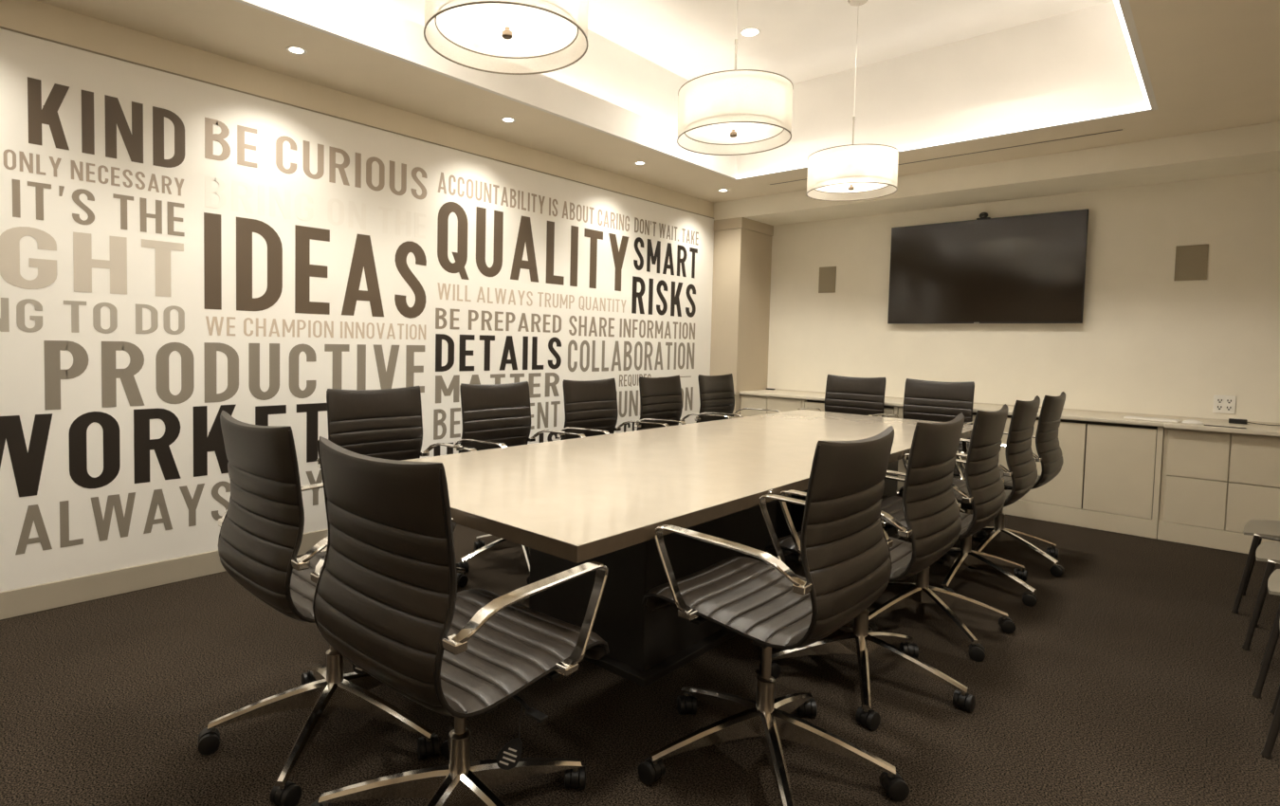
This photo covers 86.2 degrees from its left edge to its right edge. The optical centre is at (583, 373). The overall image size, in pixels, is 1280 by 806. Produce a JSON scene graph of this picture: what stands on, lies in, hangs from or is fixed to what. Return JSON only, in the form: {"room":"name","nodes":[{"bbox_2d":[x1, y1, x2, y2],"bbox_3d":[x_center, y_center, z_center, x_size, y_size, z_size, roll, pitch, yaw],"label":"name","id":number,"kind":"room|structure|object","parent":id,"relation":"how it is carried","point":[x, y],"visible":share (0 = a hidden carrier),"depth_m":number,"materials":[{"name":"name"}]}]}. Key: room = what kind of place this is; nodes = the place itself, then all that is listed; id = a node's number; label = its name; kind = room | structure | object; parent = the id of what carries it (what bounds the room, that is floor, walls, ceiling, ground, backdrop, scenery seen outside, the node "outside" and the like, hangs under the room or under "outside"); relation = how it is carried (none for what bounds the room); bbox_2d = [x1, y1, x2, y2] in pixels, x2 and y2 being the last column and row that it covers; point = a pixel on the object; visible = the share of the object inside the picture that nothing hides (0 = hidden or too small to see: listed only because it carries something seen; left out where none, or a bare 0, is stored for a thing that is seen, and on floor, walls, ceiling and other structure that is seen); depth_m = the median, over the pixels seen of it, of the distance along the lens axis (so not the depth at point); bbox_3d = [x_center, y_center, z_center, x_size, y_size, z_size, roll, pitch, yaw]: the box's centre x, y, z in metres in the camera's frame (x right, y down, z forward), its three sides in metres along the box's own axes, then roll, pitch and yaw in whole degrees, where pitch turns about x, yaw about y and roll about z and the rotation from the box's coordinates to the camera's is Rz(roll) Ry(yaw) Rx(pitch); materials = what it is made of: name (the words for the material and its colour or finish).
{"room":"conference room","nodes":[
{"label":"conference room","id":0,"kind":"room"},
{"bbox_2d":[0,0,713,218],"bbox_3d":[-1.216,-0.730,4.285,0.134,3.500,8.595,4,4,43],"label":"wall","id":1,"kind":"structure","parent":0,"point":[33,17],"depth_m":3.71,"materials":[{"name":"paint"}]},
{"bbox_2d":[0,529,328,619],"bbox_3d":[-1.409,0.969,4.085,0.018,0.117,7.775,4,4,43],"label":"baseboard","id":2,"kind":"structure","parent":1,"relation":"attached to","point":[21,601],"depth_m":3.21,"materials":[{"name":"paint"}]},
{"bbox_2d":[0,26,713,219],"bbox_3d":[-1.363,-1.470,3.970,0.014,0.006,7.762,4,4,43],"label":"trim","id":3,"kind":"structure","parent":1,"relation":"attached to","point":[7,28],"depth_m":3.70,"materials":[{"name":"beige paint"}]},
{"bbox_2d":[0,28,713,591],"bbox_3d":[-1.382,-0.279,4.033,0.011,2.378,7.762,4,4,43],"label":"mural","id":4,"kind":"object","parent":1,"relation":"attached to","point":[177,252],"visible":0.93,"depth_m":3.56,"materials":[{"name":"paint"}]},
{"bbox_2d":[713,217,773,236],"bbox_3d":[1.630,-1.470,6.918,0.321,0.102,0.632,4,4,43],"label":"trim","id":5,"kind":"structure","parent":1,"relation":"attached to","point":[739,222],"depth_m":6.72,"materials":[{"name":"paint"}]},
{"bbox_2d":[0,510,1279,805],"bbox_3d":[0.465,1.178,2.750,4.820,0.100,8.595,4,4,43],"label":"floor","id":6,"kind":"structure","parent":0,"point":[1128,680],"depth_m":2.35,"materials":[{"name":"brown carpet"}]},
{"bbox_2d":[198,410,438,805],"bbox_3d":[-0.758,0.624,2.135,0.697,1.009,0.732,4,4,44],"label":"office chair","id":7,"kind":"object","parent":6,"relation":"on","point":[260,539],"visible":0.62,"depth_m":1.91,"materials":[{"name":"leather"}]},
{"bbox_2d":[316,385,476,586],"bbox_3d":[-0.849,0.579,3.218,0.682,0.997,0.722,-1,4,-44],"label":"office chair","id":8,"kind":"object","parent":6,"relation":"on","point":[387,423],"visible":0.23,"depth_m":3.37,"materials":[{"name":"leather"}]},
{"bbox_2d":[310,436,609,805],"bbox_3d":[-0.269,0.659,1.675,0.689,1.002,0.732,4,4,42],"label":"office chair","id":9,"kind":"object","parent":6,"relation":"on","point":[387,599],"visible":1,"depth_m":1.50,"materials":[{"name":"brown leather"}]},
{"bbox_2d":[499,747,516,765],"bbox_3d":[-0.176,0.911,1.619,0.037,0.042,0.003,27,3,-12],"label":"print","id":10,"kind":"object","parent":9,"relation":"attached to","point":[507,755],"depth_m":1.62},
{"bbox_2d":[453,381,585,584],"bbox_3d":[-0.352,0.562,3.791,0.709,0.999,0.722,4,4,44],"label":"office chair","id":11,"kind":"object","parent":6,"relation":"on","point":[494,415],"visible":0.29,"depth_m":3.90,"materials":[{"name":"leather"}]},
{"bbox_2d":[557,378,669,439],"bbox_3d":[0.224,0.546,4.398,0.706,0.999,0.709,4,4,44],"label":"office chair","id":12,"kind":"object","parent":6,"relation":"on","point":[590,406],"visible":0.28,"depth_m":4.51,"materials":[{"name":"leather"}]},
{"bbox_2d":[634,375,731,430],"bbox_3d":[0.731,0.532,4.921,0.703,1.001,0.707,4,4,44],"label":"office chair","id":13,"kind":"object","parent":6,"relation":"on","point":[661,401],"visible":0.23,"depth_m":5.08,"materials":[{"name":"leather"}]},
{"bbox_2d":[402,409,973,687],"bbox_3d":[0.864,0.729,3.615,1.317,0.734,3.982,4,4,43],"label":"conference table","id":14,"kind":"object","parent":6,"relation":"on","point":[601,499],"visible":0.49,"depth_m":2.64,"materials":[{"name":"laminate"}]},
{"bbox_2d":[694,373,781,422],"bbox_3d":[1.277,0.519,5.490,0.706,0.999,0.718,4,4,44],"label":"office chair","id":15,"kind":"object","parent":6,"relation":"on","point":[717,394],"visible":0.24,"depth_m":5.63,"materials":[{"name":"leather"}]},
{"bbox_2d":[740,394,801,417],"bbox_3d":[1.956,0.599,6.719,0.630,0.757,0.533,4,4,43],"label":"base cabinet","id":16,"kind":"object","parent":6,"relation":"on","point":[781,404],"visible":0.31,"depth_m":6.54,"materials":[{"name":"laminate"}]},
{"bbox_2d":[637,425,909,805],"bbox_3d":[0.567,0.653,2.021,0.728,1.017,0.712,4,4,44],"label":"office chair","id":17,"kind":"object","parent":6,"relation":"on","point":[845,545],"visible":1,"depth_m":1.87,"materials":[{"name":"leather"}]},
{"bbox_2d":[797,374,890,417],"bbox_3d":[2.118,0.527,5.627,0.696,1.005,0.708,4,4,43],"label":"office chair","id":18,"kind":"object","parent":6,"relation":"on","point":[844,394],"visible":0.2,"depth_m":5.75,"materials":[{"name":"leather"}]},
{"bbox_2d":[801,399,898,417],"bbox_3d":[2.497,0.634,6.210,0.852,0.757,0.533,4,4,43],"label":"base cabinet","id":19,"kind":"object","parent":6,"relation":"on","point":[805,403],"visible":0.16,"depth_m":6.18,"materials":[{"name":"laminate"}]},
{"bbox_2d":[759,412,975,730],"bbox_3d":[1.064,0.644,2.538,0.718,1.009,0.698,4,4,44],"label":"office chair","id":20,"kind":"object","parent":6,"relation":"on","point":[931,508],"visible":0.62,"depth_m":2.35,"materials":[{"name":"leather"}]},
{"bbox_2d":[896,406,908,491],"bbox_3d":[2.846,0.656,5.881,0.102,0.757,0.533,4,4,43],"label":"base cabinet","id":21,"kind":"object","parent":6,"relation":"on","point":[901,466],"visible":0.11,"depth_m":5.70,"materials":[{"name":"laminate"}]},
{"bbox_2d":[877,378,974,512],"bbox_3d":[2.574,0.559,5.146,0.736,1.005,0.694,4,4,43],"label":"office chair","id":22,"kind":"object","parent":6,"relation":"on","point":[939,401],"visible":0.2,"depth_m":5.30,"materials":[{"name":"leather"}]},
{"bbox_2d":[868,403,1015,661],"bbox_3d":[1.532,0.632,3.095,0.726,1.003,0.732,4,4,43],"label":"office chair","id":23,"kind":"object","parent":6,"relation":"on","point":[984,483],"visible":0.62,"depth_m":2.89,"materials":[{"name":"leather"}]},
{"bbox_2d":[897,395,1040,606],"bbox_3d":[2.010,0.616,3.602,0.736,1.010,0.716,4,4,43],"label":"office chair","id":24,"kind":"object","parent":6,"relation":"on","point":[1021,464],"visible":0.46,"depth_m":3.41,"materials":[{"name":"leather"}]},
{"bbox_2d":[952,391,1065,576],"bbox_3d":[2.487,0.606,4.072,0.718,1.005,0.709,4,4,44],"label":"office chair","id":25,"kind":"object","parent":6,"relation":"on","point":[1049,450],"visible":0.53,"depth_m":3.89,"materials":[{"name":"leather"}]},
{"bbox_2d":[954,412,1164,538],"bbox_3d":[3.465,0.696,5.300,1.592,0.757,0.533,4,4,43],"label":"base cabinet","id":26,"kind":"object","parent":6,"relation":"on","point":[1109,477],"visible":0.52,"depth_m":4.78,"materials":[{"name":"laminate"}]},
{"bbox_2d":[733,388,1279,437],"bbox_3d":[3.133,0.280,5.503,4.585,0.046,0.694,4,4,43],"label":"countertop","id":27,"kind":"structure","parent":26,"relation":"on","point":[1116,417],"depth_m":4.87,"materials":[{"name":"stone"}]},
{"bbox_2d":[1123,415,1180,422],"bbox_3d":[3.906,0.315,4.683,0.110,0.014,0.290,-1,3,-41],"label":"keyboard","id":28,"kind":"object","parent":27,"relation":"on","point":[1127,416],"visible":1,"depth_m":4.65,"materials":[{"name":"white plastic"}]},
{"bbox_2d":[1181,419,1203,424],"bbox_3d":[4.025,0.320,4.502,0.108,0.026,0.064,4,4,43],"label":"computer mouse","id":29,"kind":"object","parent":27,"relation":"on","point":[1189,421],"visible":1,"depth_m":4.48,"materials":[{"name":"white plastic"}]},
{"bbox_2d":[1203,423,1247,428],"bbox_3d":[4.099,0.338,4.349,0.112,0.007,0.200,-1,4,-43],"label":"tablet","id":30,"kind":"object","parent":27,"relation":"on","point":[1213,425],"visible":1,"depth_m":4.33,"materials":[{"name":"plastic"}]},
{"bbox_2d":[1228,418,1279,425],"bbox_3d":[4.456,0.327,4.510,0.266,0.030,0.063,4,4,43],"label":"box","id":31,"kind":"object","parent":27,"relation":"on","point":[1231,420],"visible":1,"depth_m":4.54,"materials":[{"name":"black plastic"}]},
{"bbox_2d":[1157,427,1279,553],"bbox_3d":[4.443,0.758,4.379,1.091,0.757,0.533,4,4,43],"label":"base cabinet","id":32,"kind":"object","parent":6,"relation":"on","point":[1213,484],"visible":0.91,"depth_m":4.37,"materials":[{"name":"laminate"}]},
{"bbox_2d":[1230,519,1279,613],"bbox_3d":[3.500,0.771,3.171,0.456,0.798,0.637,-1,4,-42],"label":"chair","id":33,"kind":"object","parent":6,"relation":"on","point":[1260,529],"visible":0.99,"depth_m":3.27,"materials":[{"name":"metal"}]},
{"bbox_2d":[1241,541,1279,650],"bbox_3d":[3.159,0.783,2.765,0.456,0.798,0.637,-1,4,-42],"label":"chair","id":34,"kind":"object","parent":6,"relation":"on","point":[1267,551],"visible":0.98,"depth_m":2.86,"materials":[{"name":"metal"}]},
{"bbox_2d":[1251,568,1279,697],"bbox_3d":[2.810,0.793,2.366,0.456,0.798,0.637,-1,4,-42],"label":"chair","id":35,"kind":"object","parent":6,"relation":"on","point":[1273,582],"visible":1,"depth_m":2.46,"materials":[{"name":"metal"}]},
{"bbox_2d":[1260,619,1279,758],"bbox_3d":[2.474,0.803,1.995,0.456,0.798,0.637,-1,4,-42],"label":"chair","id":36,"kind":"object","parent":6,"relation":"on","point":[1267,752],"visible":1,"depth_m":2.10,"materials":[{"name":"metal"}]},
{"bbox_2d":[36,0,1279,202],"bbox_3d":[0.315,-1.544,2.395,4.606,0.050,7.775,4,4,43],"label":"ceiling","id":37,"kind":"structure","parent":0,"point":[1212,64],"depth_m":3.68,"materials":[{"name":"paint"}]},
{"bbox_2d":[286,46,307,54],"bbox_3d":[-1.422,-1.598,3.375,0.096,0.004,0.096,4,4,43],"label":"recessed light","id":38,"kind":"object","parent":37,"relation":"in","point":[292,49],"visible":1,"depth_m":3.38,"materials":[{"name":"paint"}]},
{"bbox_2d":[500,117,515,122],"bbox_3d":[-0.482,-1.623,4.371,0.096,0.004,0.096,4,4,43],"label":"recessed light","id":39,"kind":"object","parent":37,"relation":"in","point":[504,119],"visible":1,"depth_m":4.37,"materials":[{"name":"paint"}]},
{"bbox_2d":[634,161,645,164],"bbox_3d":[0.444,-1.649,5.354,0.096,0.004,0.096,4,4,43],"label":"recessed light","id":40,"kind":"object","parent":37,"relation":"in","point":[637,162],"visible":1,"depth_m":5.36,"materials":[{"name":"paint"}]},
{"bbox_2d":[233,0,1158,180],"bbox_3d":[0.327,-1.638,2.776,2.780,0.204,5.810,4,4,43],"label":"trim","id":41,"kind":"structure","parent":37,"relation":"attached to","point":[361,23],"depth_m":4.23,"materials":[{"name":"paint"}]},
{"bbox_2d":[735,107,1151,179],"bbox_3d":[2.291,-1.597,4.866,2.716,0.013,0.016,4,4,43],"label":"light strip","id":42,"kind":"object","parent":41,"relation":"attached to","point":[1142,108],"visible":0.86,"depth_m":4.44,"materials":[{"name":"white plastic"}]},
{"bbox_2d":[1113,0,1151,109],"bbox_3d":[1.303,-1.480,1.849,0.016,0.013,5.733,4,4,43],"label":"light strip","id":43,"kind":"object","parent":41,"relation":"attached to","point":[1116,2],"visible":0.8,"depth_m":3.18,"materials":[{"name":"white plastic"}]},
{"bbox_2d":[363,0,1136,146],"bbox_3d":[0.323,-1.942,2.752,3.280,0.714,6.280,4,4,43],"label":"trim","id":44,"kind":"structure","parent":37,"relation":"attached to","point":[1088,46],"depth_m":4.84,"materials":[{"name":"paint"}]},
{"bbox_2d":[767,178,807,185],"bbox_3d":[1.756,-1.645,5.854,0.358,0.005,0.055,4,4,43],"label":"ceiling vent","id":45,"kind":"object","parent":37,"relation":"in","point":[802,178],"depth_m":5.85,"materials":[{"name":"metal"}]},
{"bbox_2d":[897,128,1125,165],"bbox_3d":[2.913,-1.570,4.765,1.376,0.005,0.055,4,4,43],"label":"ceiling vent","id":46,"kind":"object","parent":37,"relation":"in","point":[1051,140],"depth_m":4.70,"materials":[{"name":"metal"}]},
{"bbox_2d":[710,228,771,418],"bbox_3d":[1.604,-0.231,6.983,0.309,2.376,0.620,4,4,43],"label":"column","id":47,"kind":"structure","parent":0,"point":[741,257],"depth_m":6.77,"materials":[{"name":"paint"}]},
{"bbox_2d":[587,0,1113,84],"bbox_3d":[0.331,-2.324,2.734,3.280,0.050,6.280,4,4,43],"label":"ceiling","id":48,"kind":"structure","parent":0,"point":[799,41],"depth_m":4.66,"materials":[{"name":"paint"}]},
{"bbox_2d":[423,0,588,74],"bbox_3d":[-0.239,-1.686,2.216,0.534,1.200,0.534,4,4,43],"label":"pendant lamp","id":49,"kind":"object","parent":48,"relation":"hanging from","point":[509,37],"visible":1,"depth_m":2.28,"materials":[{"name":"fabric"}]},
{"bbox_2d":[436,3,577,56],"bbox_3d":[-0.250,-1.136,2.241,0.458,0.001,0.458,4,4,43],"label":"diffuser","id":50,"kind":"object","parent":49,"relation":"attached to","point":[479,27],"depth_m":2.25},
{"bbox_2d":[676,0,793,155],"bbox_3d":[0.729,-1.712,3.227,0.534,1.200,0.534,4,4,43],"label":"pendant lamp","id":51,"kind":"object","parent":48,"relation":"hanging from","point":[737,112],"visible":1,"depth_m":3.07,"materials":[{"name":"fabric"}]},
{"bbox_2d":[685,122,782,144],"bbox_3d":[0.717,-1.162,3.252,0.458,0.001,0.458,4,4,43],"label":"diffuser","id":52,"kind":"object","parent":51,"relation":"attached to","point":[747,132],"depth_m":3.30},
{"bbox_2d":[739,27,760,36],"bbox_3d":[1.159,-2.371,4.743,0.142,0.004,0.142,4,4,43],"label":"recessed light","id":53,"kind":"object","parent":48,"relation":"in","point":[746,32],"visible":1,"depth_m":4.74,"materials":[{"name":"paint"}]},
{"bbox_2d":[806,0,898,201],"bbox_3d":[1.702,-1.739,4.275,0.534,1.200,0.534,4,4,43],"label":"pendant lamp","id":54,"kind":"object","parent":48,"relation":"hanging from","point":[852,172],"visible":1,"depth_m":4.11,"materials":[{"name":"fabric"}]},
{"bbox_2d":[815,182,887,192],"bbox_3d":[1.691,-1.189,4.300,0.458,0.001,0.458,4,4,43],"label":"diffuser","id":55,"kind":"object","parent":54,"relation":"attached to","point":[858,187],"depth_m":4.38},
{"bbox_2d":[713,121,1279,225],"bbox_3d":[3.192,-1.534,5.453,4.606,0.226,0.620,4,4,43],"label":"ceiling","id":56,"kind":"structure","parent":0,"point":[1250,149],"depth_m":4.96,"materials":[{"name":"paint"}]},
{"bbox_2d":[767,170,1279,422],"bbox_3d":[3.423,-0.700,5.765,4.820,3.500,0.120,4,4,43],"label":"wall","id":57,"kind":"structure","parent":0,"point":[1147,341],"depth_m":5.17,"materials":[{"name":"paint"}]},
{"bbox_2d":[818,266,836,292],"bbox_3d":[2.381,-0.912,6.654,0.167,0.252,0.008,4,4,43],"label":"wall speaker","id":58,"kind":"object","parent":57,"relation":"attached to","point":[827,274],"visible":1,"depth_m":6.65},
{"bbox_2d":[887,208,1088,323],"bbox_3d":[3.328,-0.850,5.715,1.444,0.866,0.077,4,4,43],"label":"television","id":59,"kind":"object","parent":57,"relation":"attached to","point":[1030,268],"visible":1,"depth_m":5.62,"materials":[{"name":"black plastic"}]},
{"bbox_2d":[976,212,990,219],"bbox_3d":[3.326,-1.310,5.662,0.100,0.057,0.043,4,4,43],"label":"webcam","id":60,"kind":"object","parent":59,"relation":"on","point":[983,215],"visible":1,"depth_m":5.65,"materials":[{"name":"black plastic"}]},
{"bbox_2d":[1173,244,1208,280],"bbox_3d":[4.314,-0.783,4.835,0.173,0.247,0.008,4,4,43],"label":"wall speaker","id":61,"kind":"object","parent":57,"relation":"attached to","point":[1191,264],"visible":1,"depth_m":4.83},
{"bbox_2d":[1212,395,1236,414],"bbox_3d":[4.451,0.217,4.730,0.112,0.124,0.010,4,4,43],"label":"wall outlet","id":62,"kind":"object","parent":57,"relation":"attached to","point":[1222,404],"visible":1,"depth_m":4.73,"materials":[{"name":"white plastic"}]},
{"bbox_2d":[1215,397,1223,410],"bbox_3d":[4.431,0.216,4.744,0.034,0.090,0.002,4,4,43],"label":"receptacle","id":63,"kind":"object","parent":62,"relation":"attached to","point":[1218,400],"depth_m":4.74,"materials":[{"name":"white plastic"}]},
{"bbox_2d":[1225,398,1232,411],"bbox_3d":[4.466,0.218,4.711,0.034,0.090,0.002,4,4,43],"label":"receptacle","id":64,"kind":"object","parent":62,"relation":"attached to","point":[1228,401],"depth_m":4.71,"materials":[{"name":"white plastic"}]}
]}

